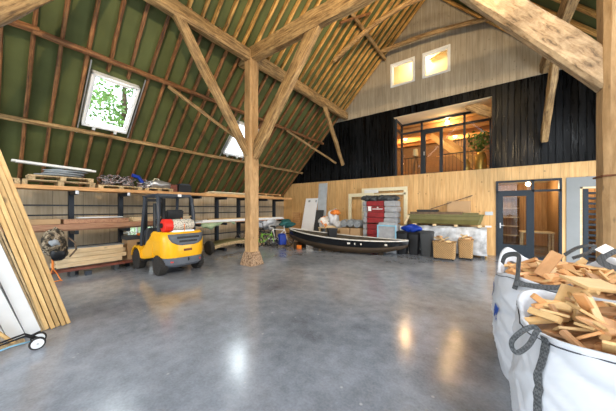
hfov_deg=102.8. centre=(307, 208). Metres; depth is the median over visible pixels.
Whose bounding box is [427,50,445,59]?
brace
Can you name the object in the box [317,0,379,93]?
rafter
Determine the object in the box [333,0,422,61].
pole
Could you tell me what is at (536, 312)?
wood offcut
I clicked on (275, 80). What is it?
rafter
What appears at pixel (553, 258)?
wood offcut
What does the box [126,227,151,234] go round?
window
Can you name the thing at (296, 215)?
wooden board
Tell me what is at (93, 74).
window
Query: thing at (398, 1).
rafter
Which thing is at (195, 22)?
beam
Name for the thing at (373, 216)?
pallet
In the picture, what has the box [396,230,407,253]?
waste bin
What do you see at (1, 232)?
board
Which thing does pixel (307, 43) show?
knee brace
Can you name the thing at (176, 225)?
bottle
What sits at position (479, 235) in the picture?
stack
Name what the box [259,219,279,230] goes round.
film
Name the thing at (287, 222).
cover
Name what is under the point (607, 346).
wood offcut
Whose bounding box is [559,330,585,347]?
wood offcut
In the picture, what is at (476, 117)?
ceiling beam
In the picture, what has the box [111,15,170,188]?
rafter
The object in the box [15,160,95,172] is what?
board
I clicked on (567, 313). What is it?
wood offcut
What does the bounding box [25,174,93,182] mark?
pallet
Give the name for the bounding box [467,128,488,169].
potted plant
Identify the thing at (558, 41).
knee brace
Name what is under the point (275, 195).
pallet
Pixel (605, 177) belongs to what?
timber post
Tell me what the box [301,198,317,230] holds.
door
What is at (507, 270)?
wood offcut
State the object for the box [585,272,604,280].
wood offcut
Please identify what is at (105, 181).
cable coil
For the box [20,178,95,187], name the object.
pallet
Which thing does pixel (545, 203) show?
wall
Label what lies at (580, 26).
rafter
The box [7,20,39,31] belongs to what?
purlin
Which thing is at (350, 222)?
pipe section
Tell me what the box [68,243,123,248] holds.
sheet
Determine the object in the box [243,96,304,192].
rafter
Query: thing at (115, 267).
block
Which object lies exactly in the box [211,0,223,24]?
rafter
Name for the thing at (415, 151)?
lamp
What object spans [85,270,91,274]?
block
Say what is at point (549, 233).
dining table
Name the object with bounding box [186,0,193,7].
rafter
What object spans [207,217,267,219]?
lath
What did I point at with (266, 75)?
rafter
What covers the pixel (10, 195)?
wooden plank
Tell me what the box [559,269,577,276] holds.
wood offcut
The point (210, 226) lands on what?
plastic film
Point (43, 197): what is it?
wall
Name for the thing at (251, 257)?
timber post
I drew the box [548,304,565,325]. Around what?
wood offcut
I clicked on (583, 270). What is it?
wood offcut
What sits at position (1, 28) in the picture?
rafter
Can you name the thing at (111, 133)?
rafter
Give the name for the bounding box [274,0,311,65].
rafter
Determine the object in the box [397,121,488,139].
ceiling beam
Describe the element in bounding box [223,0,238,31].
rafter
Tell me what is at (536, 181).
ceiling
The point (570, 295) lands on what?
wood offcut
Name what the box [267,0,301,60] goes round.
rafter
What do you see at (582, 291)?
wood offcut
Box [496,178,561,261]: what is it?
door
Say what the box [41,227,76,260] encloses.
camouflage bag
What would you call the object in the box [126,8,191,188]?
rafter
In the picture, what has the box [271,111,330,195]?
rafter
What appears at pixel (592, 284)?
wood offcut
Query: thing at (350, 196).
window casing
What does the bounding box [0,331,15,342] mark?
batten
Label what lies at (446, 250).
wicker basket
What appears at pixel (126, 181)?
cable coil
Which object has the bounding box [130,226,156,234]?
ground
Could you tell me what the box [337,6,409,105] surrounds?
rafter
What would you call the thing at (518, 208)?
bookcase
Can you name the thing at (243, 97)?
rafter
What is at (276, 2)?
rafter
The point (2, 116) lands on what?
purlin
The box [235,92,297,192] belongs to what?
rafter
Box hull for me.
[408,210,483,224]
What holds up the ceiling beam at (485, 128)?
attached to the ceiling at (457, 108)
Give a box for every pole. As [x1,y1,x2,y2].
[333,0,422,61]
[381,17,489,52]
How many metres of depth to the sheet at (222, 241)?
9.38 m
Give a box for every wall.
[0,189,283,271]
[284,0,595,262]
[394,50,446,84]
[397,136,488,175]
[498,180,595,254]
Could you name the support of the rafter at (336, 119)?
on the wall at (43, 197)
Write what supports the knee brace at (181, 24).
attached to the timber post at (251, 257)
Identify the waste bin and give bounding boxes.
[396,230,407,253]
[408,232,419,254]
[419,230,434,256]
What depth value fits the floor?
3.05 m
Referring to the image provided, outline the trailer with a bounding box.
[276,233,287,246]
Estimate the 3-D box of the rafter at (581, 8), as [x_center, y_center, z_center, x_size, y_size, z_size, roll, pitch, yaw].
[5.950,-4.826,5.737,6.407,6.896,0.096,0,0,37]
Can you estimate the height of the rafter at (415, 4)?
3.961 m
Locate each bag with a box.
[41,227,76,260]
[318,216,329,226]
[328,208,338,225]
[330,209,340,214]
[334,221,341,227]
[401,224,421,231]
[491,244,615,380]
[509,289,615,410]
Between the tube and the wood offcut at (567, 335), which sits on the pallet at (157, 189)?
the tube
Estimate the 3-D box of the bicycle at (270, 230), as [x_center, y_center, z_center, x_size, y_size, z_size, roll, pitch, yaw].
[-1.731,1.271,10.267,1.036,0.684,0.519,0,0,-26]
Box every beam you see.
[0,221,156,232]
[55,251,125,263]
[56,256,121,268]
[65,248,122,258]
[68,244,122,253]
[144,0,347,119]
[238,0,375,69]
[397,115,487,134]
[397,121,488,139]
[397,125,488,143]
[397,131,488,147]
[539,0,579,73]
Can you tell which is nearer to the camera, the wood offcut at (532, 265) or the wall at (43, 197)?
the wood offcut at (532, 265)
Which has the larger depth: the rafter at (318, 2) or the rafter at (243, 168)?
the rafter at (243, 168)
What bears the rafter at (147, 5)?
on the beam at (195, 22)
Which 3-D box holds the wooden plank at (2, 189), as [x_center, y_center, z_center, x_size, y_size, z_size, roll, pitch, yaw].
[-3.710,0.030,3.065,0.230,3.133,0.856,0,0,36]
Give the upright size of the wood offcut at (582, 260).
0.161 m
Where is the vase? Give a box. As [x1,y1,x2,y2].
[462,159,470,170]
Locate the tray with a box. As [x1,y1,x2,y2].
[121,235,139,239]
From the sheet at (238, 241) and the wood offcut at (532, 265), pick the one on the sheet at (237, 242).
the sheet at (238, 241)
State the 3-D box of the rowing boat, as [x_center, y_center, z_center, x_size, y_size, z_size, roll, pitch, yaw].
[1.261,1.166,9.168,4.640,0.740,1.268,0,0,27]
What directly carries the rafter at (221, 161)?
on the wall at (43, 197)
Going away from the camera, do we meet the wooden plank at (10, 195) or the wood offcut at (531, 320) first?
the wood offcut at (531, 320)
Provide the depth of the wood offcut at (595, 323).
1.16 m
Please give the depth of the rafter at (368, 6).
8.89 m
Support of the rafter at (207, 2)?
attached to the ceiling at (16, 41)
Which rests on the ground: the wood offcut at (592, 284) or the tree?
the tree
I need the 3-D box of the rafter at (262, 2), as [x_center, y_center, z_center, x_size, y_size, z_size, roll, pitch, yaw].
[-0.445,-6.314,5.873,3.979,3.966,0.076,0,0,36]
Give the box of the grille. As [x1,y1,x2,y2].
[168,232,202,244]
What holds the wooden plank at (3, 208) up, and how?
on the floor
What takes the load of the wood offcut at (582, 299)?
in the bag at (547, 372)
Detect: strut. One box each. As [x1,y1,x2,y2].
[168,85,233,137]
[286,130,336,163]
[339,12,370,23]
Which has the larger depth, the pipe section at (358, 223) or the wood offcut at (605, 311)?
the pipe section at (358, 223)
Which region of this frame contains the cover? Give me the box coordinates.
[279,219,295,227]
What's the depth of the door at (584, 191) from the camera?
7.13 m
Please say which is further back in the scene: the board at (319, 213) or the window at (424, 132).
the board at (319, 213)
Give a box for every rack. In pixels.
[2,184,291,274]
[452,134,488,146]
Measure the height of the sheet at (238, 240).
0.154 m
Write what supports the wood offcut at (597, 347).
in the bag at (547, 372)
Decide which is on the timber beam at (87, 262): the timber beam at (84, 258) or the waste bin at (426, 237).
the timber beam at (84, 258)
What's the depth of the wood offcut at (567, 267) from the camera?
2.31 m
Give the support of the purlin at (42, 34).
attached to the rafter at (67, 2)
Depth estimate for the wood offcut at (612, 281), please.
1.87 m
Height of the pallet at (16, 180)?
0.119 m
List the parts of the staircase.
handrail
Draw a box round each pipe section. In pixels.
[340,219,348,226]
[347,219,356,226]
[353,219,364,227]
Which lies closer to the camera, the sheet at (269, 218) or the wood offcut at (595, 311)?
the wood offcut at (595, 311)
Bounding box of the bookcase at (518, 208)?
[503,197,519,244]
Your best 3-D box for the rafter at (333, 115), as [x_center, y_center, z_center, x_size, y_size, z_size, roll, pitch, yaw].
[-0.179,-2.633,12.421,4.052,4.060,0.073,0,0,37]
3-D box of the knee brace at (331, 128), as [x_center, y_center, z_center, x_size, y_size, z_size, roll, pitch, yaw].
[1.161,-3.151,10.868,0.154,2.318,1.794,0,0,36]
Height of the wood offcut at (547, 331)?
0.033 m
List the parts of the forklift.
mast rail, panel, guard rail, mast rail, seat backrest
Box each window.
[76,60,145,137]
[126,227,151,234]
[219,115,259,160]
[390,56,414,87]
[395,111,491,175]
[422,44,449,78]
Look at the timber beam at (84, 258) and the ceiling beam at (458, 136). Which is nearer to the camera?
the timber beam at (84, 258)
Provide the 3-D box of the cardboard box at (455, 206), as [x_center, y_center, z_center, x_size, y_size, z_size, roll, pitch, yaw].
[5.403,0.168,8.815,0.700,0.864,0.300,0,0,36]
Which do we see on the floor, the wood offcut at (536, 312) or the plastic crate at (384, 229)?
the plastic crate at (384, 229)
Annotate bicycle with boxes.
[235,222,273,247]
[259,230,277,246]
[263,225,293,245]
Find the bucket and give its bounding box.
[327,228,337,237]
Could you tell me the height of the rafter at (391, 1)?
3.965 m
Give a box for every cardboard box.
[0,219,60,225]
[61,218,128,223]
[122,239,139,260]
[340,227,354,234]
[350,227,363,235]
[447,201,470,225]
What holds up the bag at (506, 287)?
on the floor
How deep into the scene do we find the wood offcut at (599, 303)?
1.45 m
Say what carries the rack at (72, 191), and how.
on the floor
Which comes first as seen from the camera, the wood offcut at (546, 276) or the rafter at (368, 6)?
the wood offcut at (546, 276)
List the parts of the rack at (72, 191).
brace rail, brace rail, brace rail, arm, arm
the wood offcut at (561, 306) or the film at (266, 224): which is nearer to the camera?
the wood offcut at (561, 306)
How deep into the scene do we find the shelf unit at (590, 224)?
7.41 m
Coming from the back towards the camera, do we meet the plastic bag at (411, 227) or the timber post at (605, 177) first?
the plastic bag at (411, 227)
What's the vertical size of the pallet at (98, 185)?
0.089 m
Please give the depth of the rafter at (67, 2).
5.20 m
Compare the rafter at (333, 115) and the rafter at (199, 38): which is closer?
the rafter at (199, 38)
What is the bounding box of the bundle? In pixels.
[76,216,122,217]
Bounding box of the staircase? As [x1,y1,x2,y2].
[429,133,488,168]
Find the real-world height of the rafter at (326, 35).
3.956 m
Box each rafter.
[0,26,3,95]
[17,8,38,177]
[39,0,70,184]
[64,0,100,169]
[79,129,94,186]
[96,132,113,184]
[106,0,126,72]
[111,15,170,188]
[126,2,149,79]
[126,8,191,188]
[143,18,208,181]
[156,26,220,179]
[168,36,234,182]
[178,44,245,183]
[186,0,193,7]
[189,70,244,185]
[195,93,244,192]
[200,0,210,17]
[204,155,225,191]
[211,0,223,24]
[213,156,232,190]
[221,103,271,191]
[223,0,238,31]
[229,165,244,191]
[233,0,252,38]
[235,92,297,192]
[241,0,265,44]
[243,74,268,119]
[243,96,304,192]
[254,0,279,43]
[258,79,277,113]
[259,99,309,179]
[259,103,315,189]
[261,106,320,192]
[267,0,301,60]
[267,109,323,195]
[268,0,289,35]
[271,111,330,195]
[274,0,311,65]
[277,114,334,193]
[280,0,321,68]
[280,116,338,196]
[298,21,336,80]
[304,16,347,84]
[308,10,358,87]
[313,4,370,90]
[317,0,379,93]
[322,0,387,96]
[326,0,394,98]
[329,0,400,101]
[334,0,405,103]
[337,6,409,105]
[340,3,417,108]
[343,0,424,110]
[443,0,506,32]
[529,0,596,37]
[552,0,595,18]
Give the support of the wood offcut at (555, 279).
in the bag at (506, 287)
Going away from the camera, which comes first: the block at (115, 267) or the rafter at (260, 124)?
the block at (115, 267)
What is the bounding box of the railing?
[405,150,474,174]
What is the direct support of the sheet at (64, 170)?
on the sheet at (57, 172)
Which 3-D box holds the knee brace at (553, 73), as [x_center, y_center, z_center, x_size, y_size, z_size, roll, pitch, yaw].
[6.493,-3.172,6.572,0.193,2.389,2.272,0,0,36]
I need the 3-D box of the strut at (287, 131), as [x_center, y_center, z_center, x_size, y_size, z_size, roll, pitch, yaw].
[0.226,-2.679,10.905,2.764,1.133,0.104,0,0,-36]
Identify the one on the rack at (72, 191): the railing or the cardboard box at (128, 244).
the cardboard box at (128, 244)
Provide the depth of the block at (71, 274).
5.75 m
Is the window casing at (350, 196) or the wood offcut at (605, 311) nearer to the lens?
the wood offcut at (605, 311)
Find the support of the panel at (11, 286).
on the floor
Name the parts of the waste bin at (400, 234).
bin lid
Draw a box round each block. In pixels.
[67,271,74,276]
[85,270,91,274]
[111,264,118,269]
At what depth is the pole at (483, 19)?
8.85 m
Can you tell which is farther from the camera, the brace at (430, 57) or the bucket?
the brace at (430, 57)
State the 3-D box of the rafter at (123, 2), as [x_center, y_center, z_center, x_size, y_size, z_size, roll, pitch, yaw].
[-4.023,-3.830,5.210,1.450,1.458,0.076,0,0,37]
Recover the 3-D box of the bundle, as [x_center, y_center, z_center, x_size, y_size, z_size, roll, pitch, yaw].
[-5.432,0.225,6.445,0.300,0.025,0.900,0,0,36]
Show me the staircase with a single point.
(449, 145)
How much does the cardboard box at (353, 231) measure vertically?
0.794 m
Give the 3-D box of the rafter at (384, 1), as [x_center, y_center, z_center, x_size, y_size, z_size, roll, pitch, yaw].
[1.959,-6.315,9.130,3.968,3.975,0.075,0,0,36]
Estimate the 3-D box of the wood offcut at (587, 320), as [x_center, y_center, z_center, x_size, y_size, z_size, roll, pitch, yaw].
[1.476,0.580,1.222,0.203,0.064,0.128,0,0,-15]
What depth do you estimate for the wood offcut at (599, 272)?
2.04 m
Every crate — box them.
[176,184,190,192]
[377,222,398,253]
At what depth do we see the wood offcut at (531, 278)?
2.19 m
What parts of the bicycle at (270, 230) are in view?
frame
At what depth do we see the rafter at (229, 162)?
10.03 m
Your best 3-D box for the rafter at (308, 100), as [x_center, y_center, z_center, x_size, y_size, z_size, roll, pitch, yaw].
[-1.327,-2.625,10.862,4.054,4.052,0.074,0,0,37]
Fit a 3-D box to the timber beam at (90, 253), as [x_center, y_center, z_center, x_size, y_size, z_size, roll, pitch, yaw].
[-5.407,1.118,6.159,0.120,0.100,1.278,0,0,36]
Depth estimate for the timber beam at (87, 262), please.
6.06 m
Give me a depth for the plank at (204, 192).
9.36 m
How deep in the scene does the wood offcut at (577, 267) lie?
2.36 m
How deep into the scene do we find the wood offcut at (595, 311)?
1.30 m
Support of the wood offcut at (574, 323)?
in the bag at (547, 372)
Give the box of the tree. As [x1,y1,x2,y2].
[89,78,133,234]
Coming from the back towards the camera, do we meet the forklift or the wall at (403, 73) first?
the wall at (403, 73)
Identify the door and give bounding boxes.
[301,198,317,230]
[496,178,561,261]
[580,186,595,263]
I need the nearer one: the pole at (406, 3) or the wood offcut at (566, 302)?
the wood offcut at (566, 302)
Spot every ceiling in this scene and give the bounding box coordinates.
[0,0,420,196]
[394,97,491,138]
[452,0,596,40]
[498,181,549,184]
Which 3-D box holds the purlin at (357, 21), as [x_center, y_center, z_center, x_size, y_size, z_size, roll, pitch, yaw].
[1.620,-6.358,8.268,0.137,0.148,5.620,0,0,36]
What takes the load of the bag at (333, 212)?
on the bag at (333, 219)
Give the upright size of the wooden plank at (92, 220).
0.104 m
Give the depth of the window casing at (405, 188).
10.20 m
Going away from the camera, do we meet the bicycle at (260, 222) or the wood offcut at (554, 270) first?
the wood offcut at (554, 270)
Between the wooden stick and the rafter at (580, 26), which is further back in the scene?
the wooden stick
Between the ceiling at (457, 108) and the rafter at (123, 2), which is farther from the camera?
the ceiling at (457, 108)
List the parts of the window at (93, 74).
sash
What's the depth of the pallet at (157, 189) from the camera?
7.43 m
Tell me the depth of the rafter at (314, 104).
11.00 m
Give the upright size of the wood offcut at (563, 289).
0.159 m
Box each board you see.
[0,227,44,330]
[0,236,42,330]
[11,159,89,169]
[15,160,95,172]
[293,212,299,228]
[314,210,323,230]
[318,183,327,231]
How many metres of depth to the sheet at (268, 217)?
9.40 m
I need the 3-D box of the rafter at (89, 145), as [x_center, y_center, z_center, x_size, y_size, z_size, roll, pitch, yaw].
[-6.032,-1.330,6.693,1.457,1.452,0.074,0,0,37]
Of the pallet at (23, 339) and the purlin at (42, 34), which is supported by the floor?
the pallet at (23, 339)
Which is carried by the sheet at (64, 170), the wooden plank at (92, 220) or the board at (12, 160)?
the board at (12, 160)
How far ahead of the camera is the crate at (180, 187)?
8.06 m
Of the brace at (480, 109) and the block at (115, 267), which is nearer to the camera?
the block at (115, 267)
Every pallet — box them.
[0,338,24,349]
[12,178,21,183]
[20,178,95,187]
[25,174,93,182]
[95,184,141,189]
[142,188,172,191]
[259,193,280,196]
[361,195,400,236]
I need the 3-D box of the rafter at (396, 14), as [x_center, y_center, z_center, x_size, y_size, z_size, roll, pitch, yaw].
[2.512,-6.315,9.875,3.978,3.970,0.080,0,0,37]
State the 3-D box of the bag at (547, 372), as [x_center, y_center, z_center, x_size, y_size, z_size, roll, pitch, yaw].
[1.757,1.080,1.266,1.123,1.041,1.040,0,0,39]
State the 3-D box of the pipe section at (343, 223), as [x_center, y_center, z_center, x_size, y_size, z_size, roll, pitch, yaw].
[1.669,0.620,10.578,0.340,0.352,0.621,0,0,36]
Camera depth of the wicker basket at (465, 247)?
7.67 m
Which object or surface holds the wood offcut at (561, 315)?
in the bag at (547, 372)
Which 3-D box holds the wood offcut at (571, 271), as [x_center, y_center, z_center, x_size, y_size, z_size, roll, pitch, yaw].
[2.328,0.584,2.128,0.134,0.113,0.089,0,0,-31]
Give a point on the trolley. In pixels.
(37, 341)
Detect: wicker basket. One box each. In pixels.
[432,240,456,260]
[457,238,473,259]
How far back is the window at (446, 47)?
9.42 m
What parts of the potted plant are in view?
pot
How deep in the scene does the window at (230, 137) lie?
9.12 m
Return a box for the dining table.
[519,230,554,251]
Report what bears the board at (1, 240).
on the floor
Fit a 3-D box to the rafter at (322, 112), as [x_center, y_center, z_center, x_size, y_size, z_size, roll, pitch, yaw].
[-0.636,-2.632,11.799,4.049,4.056,0.075,0,0,37]
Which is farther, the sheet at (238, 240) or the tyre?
the sheet at (238, 240)
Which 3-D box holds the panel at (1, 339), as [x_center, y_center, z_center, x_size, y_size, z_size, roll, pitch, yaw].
[-3.870,0.770,2.747,0.410,1.653,0.643,0,0,36]
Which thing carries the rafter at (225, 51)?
on the wall at (43, 197)
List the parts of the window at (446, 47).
sash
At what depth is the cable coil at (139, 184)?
7.13 m
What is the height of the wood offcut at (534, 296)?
0.139 m
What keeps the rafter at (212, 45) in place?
on the wall at (43, 197)
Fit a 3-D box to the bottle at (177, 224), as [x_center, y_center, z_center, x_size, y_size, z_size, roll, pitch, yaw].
[-3.210,0.410,6.219,0.300,0.300,0.620,0,0,36]
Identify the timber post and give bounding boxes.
[240,55,263,266]
[593,0,615,257]
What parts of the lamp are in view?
lamp shade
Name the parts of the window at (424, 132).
door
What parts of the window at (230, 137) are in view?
sash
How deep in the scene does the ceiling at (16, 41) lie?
6.48 m
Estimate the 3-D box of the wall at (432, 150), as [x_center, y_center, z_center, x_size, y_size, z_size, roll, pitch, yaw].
[8.538,-2.600,13.026,7.770,2.800,0.100,0,0,36]
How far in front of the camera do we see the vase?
9.99 m
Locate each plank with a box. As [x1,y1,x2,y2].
[0,150,70,323]
[0,164,65,325]
[0,178,59,326]
[0,193,54,328]
[0,209,48,329]
[50,259,132,274]
[204,192,273,196]
[208,191,244,193]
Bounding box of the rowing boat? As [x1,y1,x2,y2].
[289,228,408,252]
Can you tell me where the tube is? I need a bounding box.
[131,173,143,182]
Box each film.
[201,221,234,229]
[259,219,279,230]
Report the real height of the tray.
0.100 m
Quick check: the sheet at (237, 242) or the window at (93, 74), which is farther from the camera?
the sheet at (237, 242)
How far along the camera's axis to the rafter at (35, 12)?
5.07 m
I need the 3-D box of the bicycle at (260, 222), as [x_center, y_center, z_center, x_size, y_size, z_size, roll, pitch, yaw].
[-2.206,1.099,10.216,1.638,1.020,0.547,0,0,-21]
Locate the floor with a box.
[0,237,595,410]
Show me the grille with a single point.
(174, 238)
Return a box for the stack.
[418,224,486,258]
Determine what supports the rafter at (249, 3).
attached to the ceiling at (16, 41)
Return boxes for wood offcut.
[506,269,515,272]
[514,272,530,276]
[521,257,537,262]
[523,275,546,283]
[524,316,568,324]
[527,263,537,267]
[527,307,562,324]
[530,293,558,311]
[531,300,560,308]
[534,250,563,277]
[535,262,560,273]
[537,299,571,312]
[540,308,571,320]
[541,329,573,338]
[542,274,561,278]
[547,277,560,283]
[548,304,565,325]
[552,326,594,333]
[554,283,582,303]
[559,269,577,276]
[559,274,615,293]
[559,311,572,314]
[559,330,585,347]
[562,264,577,272]
[565,301,607,323]
[567,291,574,301]
[568,263,590,270]
[568,269,582,276]
[572,292,593,315]
[572,300,585,323]
[573,258,587,263]
[573,322,615,336]
[575,316,615,335]
[575,328,612,339]
[576,264,615,274]
[580,268,589,275]
[580,290,592,296]
[583,289,599,295]
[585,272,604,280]
[587,296,611,340]
[592,321,613,337]
[594,270,609,281]
[594,340,615,345]
[594,345,615,354]
[595,301,613,317]
[598,307,615,315]
[602,340,615,352]
[603,269,613,275]
[607,274,615,278]
[608,279,615,283]
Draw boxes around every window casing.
[348,193,373,219]
[362,186,407,227]
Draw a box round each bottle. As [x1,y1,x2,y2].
[170,218,193,231]
[172,219,194,230]
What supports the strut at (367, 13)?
attached to the purlin at (357, 21)
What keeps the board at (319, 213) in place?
on the floor
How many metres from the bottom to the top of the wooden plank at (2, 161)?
3.244 m
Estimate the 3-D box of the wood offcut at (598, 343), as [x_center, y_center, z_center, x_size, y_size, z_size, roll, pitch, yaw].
[1.421,0.622,1.139,0.028,0.121,0.154,0,0,-9]
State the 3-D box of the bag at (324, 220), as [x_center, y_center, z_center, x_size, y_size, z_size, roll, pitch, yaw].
[0.766,0.624,11.241,0.625,0.584,0.484,0,0,29]
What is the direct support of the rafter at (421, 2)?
on the beam at (195, 22)
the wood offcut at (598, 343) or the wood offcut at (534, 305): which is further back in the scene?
the wood offcut at (534, 305)
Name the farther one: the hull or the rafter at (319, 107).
the rafter at (319, 107)
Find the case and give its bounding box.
[170,184,176,191]
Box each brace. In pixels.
[0,0,53,26]
[172,15,247,155]
[253,26,321,158]
[323,107,344,165]
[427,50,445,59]
[460,0,602,92]
[465,103,491,117]
[540,62,558,141]
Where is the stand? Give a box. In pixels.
[51,259,62,281]
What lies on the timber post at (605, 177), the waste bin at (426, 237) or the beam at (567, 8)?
the beam at (567, 8)
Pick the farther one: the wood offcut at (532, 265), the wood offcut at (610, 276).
the wood offcut at (532, 265)
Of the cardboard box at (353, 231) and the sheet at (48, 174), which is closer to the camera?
the sheet at (48, 174)
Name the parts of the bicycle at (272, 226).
frame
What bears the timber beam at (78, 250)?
on the timber beam at (90, 253)
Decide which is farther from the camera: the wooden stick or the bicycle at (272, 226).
the bicycle at (272, 226)
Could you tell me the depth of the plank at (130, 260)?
6.01 m
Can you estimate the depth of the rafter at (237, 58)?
7.98 m
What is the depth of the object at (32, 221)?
5.47 m
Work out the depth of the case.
7.83 m
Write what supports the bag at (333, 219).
on the work table
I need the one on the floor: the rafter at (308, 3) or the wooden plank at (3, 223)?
the wooden plank at (3, 223)
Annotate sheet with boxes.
[33,173,82,177]
[41,171,83,176]
[43,169,87,173]
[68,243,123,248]
[195,218,283,222]
[196,217,282,221]
[203,238,244,245]
[203,240,244,246]
[203,241,244,247]
[203,242,244,249]
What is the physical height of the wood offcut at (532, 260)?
0.136 m
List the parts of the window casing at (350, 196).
head rail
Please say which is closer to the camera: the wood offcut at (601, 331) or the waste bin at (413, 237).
the wood offcut at (601, 331)
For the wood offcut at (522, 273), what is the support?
in the bag at (506, 287)
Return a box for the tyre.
[204,241,214,254]
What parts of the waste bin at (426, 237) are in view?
bin lid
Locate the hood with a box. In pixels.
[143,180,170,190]
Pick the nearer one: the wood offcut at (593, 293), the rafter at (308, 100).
the wood offcut at (593, 293)
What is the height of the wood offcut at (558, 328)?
0.082 m
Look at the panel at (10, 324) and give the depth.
2.92 m
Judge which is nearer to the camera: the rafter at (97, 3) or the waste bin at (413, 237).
the rafter at (97, 3)
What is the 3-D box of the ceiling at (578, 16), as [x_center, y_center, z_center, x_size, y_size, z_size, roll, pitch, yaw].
[5.316,-4.665,4.401,6.954,7.504,20.600,0,0,36]
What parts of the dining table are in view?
leg, leg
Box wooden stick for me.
[431,195,472,208]
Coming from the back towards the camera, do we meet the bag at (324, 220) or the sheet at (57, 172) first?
the bag at (324, 220)
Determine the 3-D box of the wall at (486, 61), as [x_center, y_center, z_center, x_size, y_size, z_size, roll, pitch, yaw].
[4.367,-3.400,9.936,14.200,10.000,0.230,0,0,36]
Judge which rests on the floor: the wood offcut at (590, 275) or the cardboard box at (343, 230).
the cardboard box at (343, 230)
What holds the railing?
on the floor
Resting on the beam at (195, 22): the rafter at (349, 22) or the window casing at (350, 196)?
the rafter at (349, 22)
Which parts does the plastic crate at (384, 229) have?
lid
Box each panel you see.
[0,243,40,334]
[0,286,23,339]
[0,325,7,342]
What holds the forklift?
on the floor
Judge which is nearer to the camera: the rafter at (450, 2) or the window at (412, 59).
the rafter at (450, 2)
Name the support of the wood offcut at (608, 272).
in the bag at (506, 287)
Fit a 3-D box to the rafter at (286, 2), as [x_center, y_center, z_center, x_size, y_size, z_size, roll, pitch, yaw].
[-0.062,-6.321,6.397,3.961,3.968,0.074,0,0,36]
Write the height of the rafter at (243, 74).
4.055 m
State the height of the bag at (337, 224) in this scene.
0.367 m
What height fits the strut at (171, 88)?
1.462 m
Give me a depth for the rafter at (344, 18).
8.60 m
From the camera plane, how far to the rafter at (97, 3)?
5.42 m
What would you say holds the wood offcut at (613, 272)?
in the bag at (506, 287)
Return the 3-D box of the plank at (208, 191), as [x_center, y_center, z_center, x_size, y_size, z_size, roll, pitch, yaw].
[-2.972,-0.602,9.601,0.240,0.030,1.900,0,0,36]
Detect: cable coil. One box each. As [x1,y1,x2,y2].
[96,174,122,186]
[118,175,135,185]
[136,179,152,190]
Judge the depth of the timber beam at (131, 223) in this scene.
6.02 m
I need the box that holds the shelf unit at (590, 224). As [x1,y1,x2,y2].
[589,192,595,257]
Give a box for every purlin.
[0,113,302,173]
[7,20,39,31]
[32,30,323,144]
[350,13,385,60]
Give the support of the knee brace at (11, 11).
attached to the timber post
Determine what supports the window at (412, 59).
in the wall at (486, 61)
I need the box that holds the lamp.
[412,149,420,174]
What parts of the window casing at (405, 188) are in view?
head rail, rail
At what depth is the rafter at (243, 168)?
10.72 m
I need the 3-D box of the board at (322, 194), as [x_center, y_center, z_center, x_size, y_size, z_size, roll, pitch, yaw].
[0.697,0.155,12.323,0.500,2.853,0.289,0,0,36]
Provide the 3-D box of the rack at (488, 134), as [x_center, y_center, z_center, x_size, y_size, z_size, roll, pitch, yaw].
[7.651,-3.150,11.643,1.450,0.500,0.020,0,0,36]
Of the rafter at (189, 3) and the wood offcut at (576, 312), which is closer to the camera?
the wood offcut at (576, 312)
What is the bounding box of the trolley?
[0,331,46,350]
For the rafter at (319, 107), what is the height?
4.057 m
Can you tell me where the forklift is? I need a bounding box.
[131,193,203,275]
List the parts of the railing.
handrail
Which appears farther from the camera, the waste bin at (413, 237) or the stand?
the waste bin at (413, 237)
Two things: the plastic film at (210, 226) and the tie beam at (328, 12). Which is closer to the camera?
the tie beam at (328, 12)

